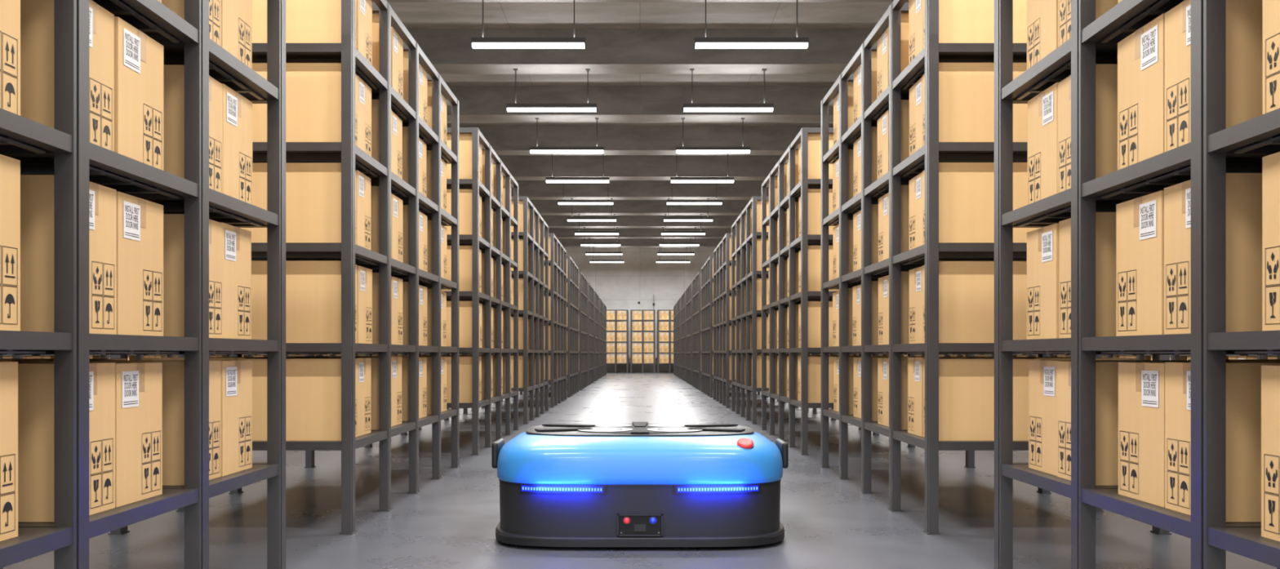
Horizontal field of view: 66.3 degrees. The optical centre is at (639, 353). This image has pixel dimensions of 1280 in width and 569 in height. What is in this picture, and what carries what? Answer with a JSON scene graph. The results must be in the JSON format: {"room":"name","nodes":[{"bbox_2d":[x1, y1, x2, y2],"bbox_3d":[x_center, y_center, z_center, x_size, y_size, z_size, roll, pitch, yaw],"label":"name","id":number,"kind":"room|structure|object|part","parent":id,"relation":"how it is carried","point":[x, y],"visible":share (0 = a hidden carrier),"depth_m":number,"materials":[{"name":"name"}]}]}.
{"room":"warehouse aisle","nodes":[
{"label":"warehouse aisle","id":0,"kind":"room"},
{"bbox_2d":[3,353,461,355],"bbox_3d":[-9.750,-2.550,22.000,0.300,7.500,62.000,0,0,0],"label":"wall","id":1,"kind":"structure","parent":0,"point":[451,353],"depth_m":19.83,"materials":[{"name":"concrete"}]},
{"bbox_2d":[370,0,908,247],"bbox_3d":[0.000,-5.675,20.360,19.200,0.650,58.240,0,0,0],"label":"ceiling","id":2,"kind":"structure","parent":0,"point":[639,162],"depth_m":21.96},
{"bbox_2d":[471,0,585,48],"bbox_3d":[-1.660,-4.954,14.600,1.694,0.792,0.120,0,0,0],"label":"pendant light","id":3,"kind":"object","parent":2,"relation":"hanging from","point":[482,42],"visible":1,"depth_m":14.54,"materials":[{"name":"white plastic"}]},
{"bbox_2d":[506,68,596,111],"bbox_3d":[-1.660,-4.954,18.440,1.694,0.792,0.120,0,0,0],"label":"pendant light","id":4,"kind":"object","parent":2,"relation":"hanging from","point":[515,107],"visible":1,"depth_m":18.39,"materials":[{"name":"white plastic"}]},
{"bbox_2d":[529,117,604,153],"bbox_3d":[-1.660,-4.954,22.280,1.694,0.792,0.120,0,0,0],"label":"pendant light","id":5,"kind":"object","parent":2,"relation":"hanging from","point":[536,149],"visible":1,"depth_m":22.23,"materials":[{"name":"white plastic"}]},
{"bbox_2d":[546,152,609,182],"bbox_3d":[-1.660,-4.954,26.120,1.694,0.792,0.120,0,0,0],"label":"pendant light","id":6,"kind":"object","parent":2,"relation":"hanging from","point":[548,180],"visible":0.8,"depth_m":26.06,"materials":[{"name":"white plastic"}]},
{"bbox_2d":[557,182,613,204],"bbox_3d":[-1.660,-4.954,29.960,1.694,0.792,0.120,0,0,0],"label":"pendant light","id":7,"kind":"object","parent":2,"relation":"hanging from","point":[562,202],"visible":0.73,"depth_m":29.90,"materials":[{"name":"white plastic"}]},
{"bbox_2d":[567,198,616,221],"bbox_3d":[-1.660,-4.954,33.800,1.694,0.792,0.120,0,0,0],"label":"pendant light","id":8,"kind":"object","parent":2,"relation":"hanging from","point":[569,219],"visible":1,"depth_m":33.74,"materials":[{"name":"white plastic"}]},
{"bbox_2d":[574,213,618,235],"bbox_3d":[-1.660,-4.954,37.640,1.694,0.792,0.120,0,0,0],"label":"pendant light","id":9,"kind":"object","parent":2,"relation":"hanging from","point":[576,233],"visible":1,"depth_m":37.58,"materials":[{"name":"white plastic"}]},
{"bbox_2d":[580,226,621,245],"bbox_3d":[-1.660,-4.954,41.480,1.694,0.792,0.120,0,0,0],"label":"pendant light","id":10,"kind":"object","parent":2,"relation":"hanging from","point":[584,243],"visible":0.94,"depth_m":41.42,"materials":[{"name":"white plastic"}]},
{"bbox_2d":[586,237,622,254],"bbox_3d":[-1.660,-4.954,45.320,1.694,0.792,0.120,0,0,0],"label":"pendant light","id":11,"kind":"object","parent":2,"relation":"hanging from","point":[588,252],"visible":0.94,"depth_m":45.26,"materials":[{"name":"white plastic"}]},
{"bbox_2d":[590,246,623,262],"bbox_3d":[-1.660,-4.954,49.160,1.694,0.792,0.120,0,0,0],"label":"pendant light","id":12,"kind":"object","parent":2,"relation":"hanging from","point":[591,260],"visible":0.94,"depth_m":49.11,"materials":[{"name":"white plastic"}]},
{"bbox_2d":[372,2,891,125],"bbox_3d":[0.000,-6.150,22.000,19.200,0.300,62.000,0,0,0],"label":"ceiling beams","id":13,"kind":"structure","parent":2,"relation":"attached to","point":[414,15],"depth_m":17.71,"materials":[{"name":"concrete"}]},
{"bbox_2d":[656,246,689,262],"bbox_3d":[1.660,-4.954,49.160,1.694,0.792,0.120,0,0,0],"label":"pendant light","id":14,"kind":"object","parent":2,"relation":"hanging from","point":[657,260],"visible":0.95,"depth_m":49.11,"materials":[{"name":"white plastic"}]},
{"bbox_2d":[657,237,693,254],"bbox_3d":[1.660,-4.954,45.320,1.694,0.792,0.120,0,0,0],"label":"pendant light","id":15,"kind":"object","parent":2,"relation":"hanging from","point":[660,252],"visible":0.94,"depth_m":45.26,"materials":[{"name":"white plastic"}]},
{"bbox_2d":[658,226,699,245],"bbox_3d":[1.660,-4.954,41.480,1.694,0.792,0.120,0,0,0],"label":"pendant light","id":16,"kind":"object","parent":2,"relation":"hanging from","point":[663,243],"visible":0.94,"depth_m":41.42,"materials":[{"name":"white plastic"}]},
{"bbox_2d":[661,213,705,235],"bbox_3d":[1.660,-4.954,37.640,1.694,0.792,0.120,0,0,0],"label":"pendant light","id":17,"kind":"object","parent":2,"relation":"hanging from","point":[663,233],"visible":1,"depth_m":37.58,"materials":[{"name":"white plastic"}]},
{"bbox_2d":[663,198,712,221],"bbox_3d":[1.660,-4.954,33.800,1.694,0.792,0.120,0,0,0],"label":"pendant light","id":18,"kind":"object","parent":2,"relation":"hanging from","point":[665,219],"visible":1,"depth_m":33.74,"materials":[{"name":"white plastic"}]},
{"bbox_2d":[666,182,722,204],"bbox_3d":[1.660,-4.954,29.960,1.694,0.792,0.120,0,0,0],"label":"pendant light","id":19,"kind":"object","parent":2,"relation":"hanging from","point":[671,202],"visible":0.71,"depth_m":29.90,"materials":[{"name":"white plastic"}]},
{"bbox_2d":[670,152,733,182],"bbox_3d":[1.660,-4.954,26.120,1.694,0.792,0.120,0,0,0],"label":"pendant light","id":20,"kind":"object","parent":2,"relation":"hanging from","point":[673,180],"visible":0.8,"depth_m":26.06,"materials":[{"name":"white plastic"}]},
{"bbox_2d":[675,117,750,153],"bbox_3d":[1.660,-4.954,22.280,1.694,0.792,0.120,0,0,0],"label":"pendant light","id":21,"kind":"object","parent":2,"relation":"hanging from","point":[682,149],"visible":1,"depth_m":22.23,"materials":[{"name":"white plastic"}]},
{"bbox_2d":[683,68,773,111],"bbox_3d":[1.660,-4.954,18.440,1.694,0.792,0.120,0,0,0],"label":"pendant light","id":22,"kind":"object","parent":2,"relation":"hanging from","point":[691,107],"visible":1,"depth_m":18.39,"materials":[{"name":"white plastic"}]},
{"bbox_2d":[694,0,808,48],"bbox_3d":[1.660,-4.954,14.600,1.694,0.792,0.120,0,0,0],"label":"pendant light","id":23,"kind":"object","parent":2,"relation":"hanging from","point":[705,42],"visible":1,"depth_m":14.54,"materials":[{"name":"white plastic"}]},
{"bbox_2d":[3,372,1276,568],"bbox_3d":[0.000,1.100,22.000,19.200,0.200,62.000,0,0,0],"label":"floor","id":24,"kind":"structure","parent":0,"point":[454,518],"depth_m":5.90,"materials":[{"name":"concrete"}]},
{"bbox_2d":[12,354,173,359],"bbox_3d":[-6.780,-0.612,11.245,1.346,3.223,3.242,0,0,0],"label":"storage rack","id":25,"kind":"object","parent":24,"relation":"on","point":[139,357],"visible":0.02,"depth_m":11.28,"materials":[{"name":"metal"}]},
{"bbox_2d":[3,355,160,359],"bbox_3d":[-6.778,-0.849,11.245,1.209,2.676,3.062,0,0,0],"label":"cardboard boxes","id":26,"kind":"object","parent":25,"relation":"in","point":[129,357],"visible":0.02,"depth_m":10.77,"materials":[{"name":"brown cardboard"}]},
{"bbox_2d":[0,0,285,568],"bbox_3d":[-2.260,-0.612,2.798,1.346,3.223,3.242,0,0,0],"label":"storage rack","id":27,"kind":"object","parent":24,"relation":"on","point":[64,151],"visible":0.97,"depth_m":3.35,"materials":[{"name":"metal"}]},
{"bbox_2d":[0,0,252,541],"bbox_3d":[-2.258,-0.849,2.798,1.209,2.676,3.062,0,0,0],"label":"cardboard boxes","id":28,"kind":"object","parent":27,"relation":"in","point":[136,101],"visible":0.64,"depth_m":3.17,"materials":[{"name":"brown cardboard"}]},
{"bbox_2d":[143,354,288,356],"bbox_3d":[-6.780,-0.612,15.465,1.346,3.223,3.242,0,0,0],"label":"storage rack","id":29,"kind":"object","parent":24,"relation":"on","point":[228,355],"visible":0.02,"depth_m":15.43,"materials":[{"name":"metal"}]},
{"bbox_2d":[127,355,266,357],"bbox_3d":[-6.778,-0.849,15.465,1.209,2.676,3.062,0,0,0],"label":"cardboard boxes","id":30,"kind":"object","parent":29,"relation":"in","point":[162,356],"visible":0.02,"depth_m":14.20,"materials":[{"name":"brown cardboard"}]},
{"bbox_2d":[108,0,460,534],"bbox_3d":[-2.260,-0.612,7.025,1.346,3.223,3.242,0,0,0],"label":"storage rack","id":31,"kind":"object","parent":24,"relation":"on","point":[352,157],"visible":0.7,"depth_m":6.20,"materials":[{"name":"metal"}]},
{"bbox_2d":[142,0,447,440],"bbox_3d":[-2.258,-0.849,7.025,1.209,2.676,3.062,0,0,0],"label":"cardboard boxes","id":32,"kind":"object","parent":31,"relation":"in","point":[313,90],"visible":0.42,"depth_m":5.49,"materials":[{"name":"brown cardboard"}]},
{"bbox_2d":[253,354,358,355],"bbox_3d":[-6.780,-0.612,19.685,1.346,3.223,3.242,0,0,0],"label":"storage rack","id":33,"kind":"object","parent":24,"relation":"on","point":[254,354],"visible":0.02,"depth_m":19.65,"materials":[{"name":"metal"}]},
{"bbox_2d":[261,354,341,355],"bbox_3d":[-6.778,-0.849,19.685,1.209,2.676,3.062,0,0,0],"label":"cardboard boxes","id":34,"kind":"object","parent":33,"relation":"in","point":[261,354],"visible":0.02,"depth_m":19.21,"materials":[{"name":"brown cardboard"}]},
{"bbox_2d":[364,127,519,455],"bbox_3d":[-2.260,-0.612,11.245,1.346,3.223,3.242,0,0,0],"label":"storage rack","id":35,"kind":"object","parent":24,"relation":"on","point":[474,240],"visible":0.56,"depth_m":10.43,"materials":[{"name":"metal"}]},
{"bbox_2d":[391,133,511,402],"bbox_3d":[-2.258,-0.849,11.245,1.209,2.676,3.062,0,0,0],"label":"cardboard boxes","id":36,"kind":"object","parent":35,"relation":"in","point":[464,140],"visible":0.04,"depth_m":9.71,"materials":[{"name":"brown cardboard"}]},
{"bbox_2d":[443,195,548,424],"bbox_3d":[-2.260,-0.612,15.465,1.346,3.223,3.242,0,0,0],"label":"storage rack","id":37,"kind":"object","parent":24,"relation":"on","point":[528,239],"visible":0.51,"depth_m":14.67,"materials":[{"name":"metal"}]},
{"bbox_2d":[493,200,540,387],"bbox_3d":[-2.258,-0.849,15.465,1.209,2.676,3.062,0,0,0],"label":"cardboard boxes","id":38,"kind":"object","parent":37,"relation":"in","point":[520,202],"visible":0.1,"depth_m":13.93,"materials":[{"name":"brown cardboard"}]},
{"bbox_2d":[481,232,566,407],"bbox_3d":[-2.260,-0.612,19.685,1.346,3.223,3.242,0,0,0],"label":"storage rack","id":39,"kind":"object","parent":24,"relation":"on","point":[557,262],"visible":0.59,"depth_m":18.86,"materials":[{"name":"metal"}]},
{"bbox_2d":[493,235,550,379],"bbox_3d":[-2.258,-0.849,19.685,1.209,2.676,3.062,0,0,0],"label":"cardboard boxes","id":40,"kind":"object","parent":39,"relation":"in","point":[544,236],"visible":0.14,"depth_m":18.15,"materials":[{"name":"brown cardboard"}]},
{"bbox_2d":[511,255,578,397],"bbox_3d":[-2.260,-0.612,23.905,1.346,3.223,3.242,0,0,0],"label":"storage rack","id":41,"kind":"object","parent":24,"relation":"on","point":[572,280],"visible":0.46,"depth_m":23.87,"materials":[{"name":"metal"}]},
{"bbox_2d":[566,257,567,374],"bbox_3d":[-2.258,-0.849,23.905,1.209,2.676,3.062,0,0,0],"label":"cardboard boxes","id":42,"kind":"object","parent":41,"relation":"in","point":[566,258],"visible":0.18,"depth_m":22.37,"materials":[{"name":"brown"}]},
{"bbox_2d":[534,271,587,390],"bbox_3d":[-2.260,-0.612,28.125,1.346,3.223,3.242,0,0,0],"label":"storage rack","id":43,"kind":"object","parent":24,"relation":"on","point":[583,282],"visible":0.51,"depth_m":28.08,"materials":[{"name":"metal"}]},
{"bbox_2d":[549,282,594,385],"bbox_3d":[-2.260,-0.612,32.345,1.346,3.223,3.242,0,0,0],"label":"storage rack","id":44,"kind":"object","parent":24,"relation":"on","point":[590,290],"visible":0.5,"depth_m":32.31,"materials":[{"name":"metal"}]},
{"bbox_2d":[566,297,603,378],"bbox_3d":[-2.260,-0.612,40.785,1.346,3.223,3.242,0,0,0],"label":"storage rack","id":45,"kind":"object","parent":24,"relation":"on","point":[601,303],"visible":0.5,"depth_m":40.75,"materials":[{"name":"metal"}]},
{"bbox_2d":[594,291,599,381],"bbox_3d":[-2.260,-0.612,36.565,1.346,3.223,3.242,0,0,0],"label":"storage rack","id":46,"kind":"object","parent":24,"relation":"on","point":[596,295],"visible":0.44,"depth_m":35.78,"materials":[{"name":"metal"}]},
{"bbox_2d":[603,303,606,376],"bbox_3d":[-2.260,-0.612,45.005,1.346,3.223,3.242,0,0,0],"label":"storage rack","id":47,"kind":"object","parent":24,"relation":"on","point":[604,305],"visible":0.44,"depth_m":44.18,"materials":[{"name":"metal"}]},
{"bbox_2d":[606,309,628,373],"bbox_3d":[-1.229,-0.612,50.365,1.270,3.223,1.346,0,0,0],"label":"storage rack","id":48,"kind":"object","parent":24,"relation":"on","point":[615,320],"visible":0.71,"depth_m":49.70,"materials":[{"name":"metal"}]},
{"bbox_2d":[606,311,626,363],"bbox_3d":[-1.229,-0.849,50.364,1.090,2.676,1.208,0,0,0],"label":"cardboard boxes","id":49,"kind":"object","parent":48,"relation":"in","point":[621,315],"visible":0.98,"depth_m":49.77,"materials":[{"name":"brown cardboard"}]},
{"bbox_2d":[491,422,788,546],"bbox_3d":[0.000,0.715,5.627,1.600,0.571,1.365,0,0,0],"label":"robot","id":50,"kind":"object","parent":24,"relation":"on","point":[635,484],"visible":1,"depth_m":4.98,"materials":[{"name":"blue plastic"}]},
{"bbox_3d":[0.000,0.439,5.730,0.680,0.004,0.680,0,0,0],"label":"lift plate","id":51,"kind":"part","parent":50,"relation":"part of","materials":[{"name":"silver metal"}]},
{"bbox_3d":[0.000,0.869,4.968,0.230,0.111,0.028,0,0,0],"label":"panel","id":52,"kind":"part","parent":50,"relation":"part of","materials":[{"name":"black plastic"}]},
{"bbox_2d":[630,309,655,373],"bbox_3d":[0.141,-0.612,50.365,1.270,3.223,1.346,0,0,0],"label":"storage rack","id":53,"kind":"object","parent":24,"relation":"on","point":[631,310],"visible":0.9,"depth_m":49.70,"materials":[{"name":"metal"}]},
{"bbox_2d":[631,311,653,363],"bbox_3d":[0.141,-0.849,50.364,1.090,2.676,1.208,0,0,0],"label":"cardboard boxes","id":54,"kind":"object","parent":53,"relation":"in","point":[636,315],"visible":1,"depth_m":49.77,"materials":[{"name":"brown cardboard"}]},
{"bbox_2d":[657,309,673,373],"bbox_3d":[1.511,-0.612,50.365,1.270,3.223,1.346,0,0,0],"label":"storage rack","id":55,"kind":"object","parent":24,"relation":"on","point":[658,310],"visible":0.61,"depth_m":49.70,"materials":[{"name":"metal"}]},
{"bbox_2d":[658,311,673,363],"bbox_3d":[1.511,-0.849,50.364,1.090,2.676,1.208,0,0,0],"label":"cardboard boxes","id":56,"kind":"object","parent":55,"relation":"in","point":[663,315],"visible":0.73,"depth_m":49.77,"materials":[{"name":"brown cardboard"}]},
{"bbox_2d":[673,303,676,376],"bbox_3d":[2.260,-0.612,45.005,1.346,3.223,3.242,0,0,0],"label":"storage rack","id":57,"kind":"object","parent":24,"relation":"on","point":[675,305],"visible":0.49,"depth_m":44.18,"materials":[{"name":"metal"}]},
{"bbox_2d":[680,291,685,381],"bbox_3d":[2.260,-0.612,36.565,1.346,3.223,3.242,0,0,0],"label":"storage rack","id":58,"kind":"object","parent":24,"relation":"on","point":[683,295],"visible":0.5,"depth_m":35.78,"materials":[{"name":"metal"}]},
{"bbox_2d":[676,297,713,378],"bbox_3d":[2.260,-0.612,40.785,1.346,3.223,3.242,0,0,0],"label":"storage rack","id":59,"kind":"object","parent":24,"relation":"on","point":[678,303],"visible":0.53,"depth_m":40.75,"materials":[{"name":"metal"}]},
{"bbox_2d":[685,282,730,385],"bbox_3d":[2.260,-0.612,32.345,1.346,3.223,3.242,0,0,0],"label":"storage rack","id":60,"kind":"object","parent":24,"relation":"on","point":[689,290],"visible":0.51,"depth_m":32.31,"materials":[{"name":"metal"}]},
{"bbox_2d":[692,271,745,390],"bbox_3d":[2.260,-0.612,28.125,1.346,3.223,3.242,0,0,0],"label":"storage rack","id":61,"kind":"object","parent":24,"relation":"on","point":[696,282],"visible":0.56,"depth_m":28.08,"materials":[{"name":"metal"}]},
{"bbox_2d":[701,255,768,397],"bbox_3d":[2.260,-0.612,23.905,1.346,3.223,3.242,0,0,0],"label":"storage rack","id":62,"kind":"object","parent":24,"relation":"on","point":[707,280],"visible":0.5,"depth_m":23.87,"materials":[{"name":"metal"}]},
{"bbox_2d":[712,257,713,374],"bbox_3d":[2.258,-0.849,23.905,1.208,2.675,3.062,0,0,0],"label":"cardboard boxes","id":63,"kind":"object","parent":62,"relation":"in","point":[713,258],"visible":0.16,"depth_m":22.37,"materials":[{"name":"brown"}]},
{"bbox_2d":[713,232,798,407],"bbox_3d":[2.260,-0.612,19.685,1.346,3.223,3.242,0,0,0],"label":"storage rack","id":64,"kind":"object","parent":24,"relation":"on","point":[722,262],"visible":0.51,"depth_m":19.65,"materials":[{"name":"metal"}]},
{"bbox_2d":[729,235,786,379],"bbox_3d":[2.258,-0.849,19.685,1.208,2.675,3.062,0,0,0],"label":"cardboard boxes","id":65,"kind":"object","parent":64,"relation":"in","point":[730,236],"visible":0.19,"depth_m":18.15,"materials":[{"name":"brown cardboard"}]},
{"bbox_2d":[731,195,836,424],"bbox_3d":[2.260,-0.612,15.465,1.346,3.223,3.242,0,0,0],"label":"storage rack","id":66,"kind":"object","parent":24,"relation":"on","point":[751,239],"visible":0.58,"depth_m":14.67,"materials":[{"name":"metal"}]},
{"bbox_2d":[739,200,817,387],"bbox_3d":[2.258,-0.849,15.465,1.208,2.675,3.062,0,0,0],"label":"cardboard boxes","id":67,"kind":"object","parent":66,"relation":"in","point":[758,202],"visible":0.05,"depth_m":13.93,"materials":[{"name":"brown cardboard"}]},
{"bbox_2d":[760,127,915,455],"bbox_3d":[2.260,-0.612,11.245,1.346,3.223,3.242,0,0,0],"label":"storage rack","id":68,"kind":"object","parent":24,"relation":"on","point":[802,243],"visible":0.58,"depth_m":10.49,"materials":[{"name":"metal"}]},
{"bbox_2d":[768,133,924,402],"bbox_3d":[2.258,-0.849,11.245,1.208,2.675,3.062,0,0,0],"label":"cardboard boxes","id":69,"kind":"object","parent":68,"relation":"in","point":[814,140],"visible":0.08,"depth_m":9.71,"materials":[{"name":"brown cardboard"}]},
{"bbox_2d":[921,354,1026,356],"bbox_3d":[6.780,-0.612,19.685,1.346,3.223,3.242,0,0,0],"label":"storage rack","id":70,"kind":"object","parent":24,"relation":"on","point":[944,355],"visible":0.02,"depth_m":19.65,"materials":[{"name":"metal"}]},
{"bbox_2d":[938,354,1018,356],"bbox_3d":[6.778,-0.849,19.685,1.209,2.675,3.062,0,0,0],"label":"cardboard boxes","id":71,"kind":"object","parent":70,"relation":"in","point":[955,355],"visible":0.02,"depth_m":18.60,"materials":[{"name":"brown cardboard"}]},
{"bbox_2d":[819,0,1171,534],"bbox_3d":[2.260,-0.612,7.025,1.346,3.223,3.242,0,0,0],"label":"storage rack","id":72,"kind":"object","parent":24,"relation":"on","point":[927,157],"visible":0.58,"depth_m":6.20,"materials":[{"name":"metal"}]},
{"bbox_2d":[832,0,1137,440],"bbox_3d":[2.258,-0.849,7.025,1.208,2.675,3.062,0,0,0],"label":"cardboard boxes","id":73,"kind":"object","parent":72,"relation":"in","point":[966,90],"visible":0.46,"depth_m":5.49,"materials":[{"name":"brown cardboard"}]},
{"bbox_2d":[991,354,1136,356],"bbox_3d":[6.780,-0.612,15.465,1.346,3.223,3.242,0,0,0],"label":"storage rack","id":74,"kind":"object","parent":24,"relation":"on","point":[992,355],"visible":0.02,"depth_m":15.43,"materials":[{"name":"metal"}]},
{"bbox_2d":[1013,355,1152,357],"bbox_3d":[6.778,-0.849,15.465,1.209,2.675,3.062,0,0,0],"label":"cardboard boxes","id":75,"kind":"object","parent":74,"relation":"in","point":[1103,356],"visible":0.02,"depth_m":14.20,"materials":[{"name":"brown cardboard"}]},
{"bbox_2d":[994,0,1279,568],"bbox_3d":[2.260,-0.612,2.798,1.346,3.223,3.242,0,0,0],"label":"storage rack","id":76,"kind":"object","parent":24,"relation":"on","point":[1215,150],"visible":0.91,"depth_m":3.43,"materials":[{"name":"metal"}]},
{"bbox_2d":[1026,0,1279,541],"bbox_3d":[2.258,-0.849,2.798,1.208,2.675,3.062,0,0,0],"label":"cardboard boxes","id":77,"kind":"object","parent":76,"relation":"in","point":[1143,100],"visible":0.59,"depth_m":3.16,"materials":[{"name":"brown cardboard"}]},
{"bbox_2d":[1106,354,1267,359],"bbox_3d":[6.780,-0.612,11.245,1.346,3.223,3.242,0,0,0],"label":"storage rack","id":78,"kind":"object","parent":24,"relation":"on","point":[1140,357],"visible":0.02,"depth_m":11.25,"materials":[{"name":"metal"}]},
{"bbox_2d":[1119,355,1276,360],"bbox_3d":[6.778,-0.849,11.245,1.209,2.675,3.062,0,0,0],"label":"cardboard boxes","id":79,"kind":"object","parent":78,"relation":"in","point":[1184,357],"visible":0.02,"depth_m":10.87,"materials":[{"name":"brown cardboard"}]},
{"bbox_3d":[-6.780,-0.611,23.905,1.346,3.223,3.242,0,0,0],"label":"storage rack","id":80,"kind":"object","parent":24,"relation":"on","visible":0},
{"bbox_2d":[329,354,400,355],"bbox_3d":[-6.778,-0.849,23.905,1.209,2.676,3.062,0,0,0],"label":"cardboard boxes","id":81,"kind":"object","parent":80,"relation":"in","point":[330,354],"visible":0.02,"depth_m":22.73,"materials":[{"name":"brown cardboard"}]},
{"bbox_3d":[6.780,-0.611,23.905,1.346,3.223,3.242,0,0,0],"label":"storage rack","id":82,"kind":"object","parent":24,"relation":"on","visible":0},
{"bbox_2d":[879,354,955,355],"bbox_3d":[6.778,-0.849,23.905,1.209,2.675,3.062,0,0,0],"label":"cardboard boxes","id":83,"kind":"object","parent":82,"relation":"in","point":[879,354],"visible":0.02,"depth_m":22.64,"materials":[{"name":"brown cardboard"}]},
{"bbox_2d":[469,247,810,372],"bbox_3d":[0.000,-2.550,53.150,19.800,7.500,0.300,0,0,0],"label":"wall","id":84,"kind":"structure","parent":0,"point":[620,286],"depth_m":52.99,"materials":[{"name":"paint"}]},
{"bbox_2d":[818,353,1239,355],"bbox_3d":[9.750,-2.550,22.000,0.300,7.500,62.000,0,0,0],"label":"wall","id":85,"kind":"structure","parent":0,"point":[819,353],"depth_m":19.85,"materials":[{"name":"concrete"}]}
]}

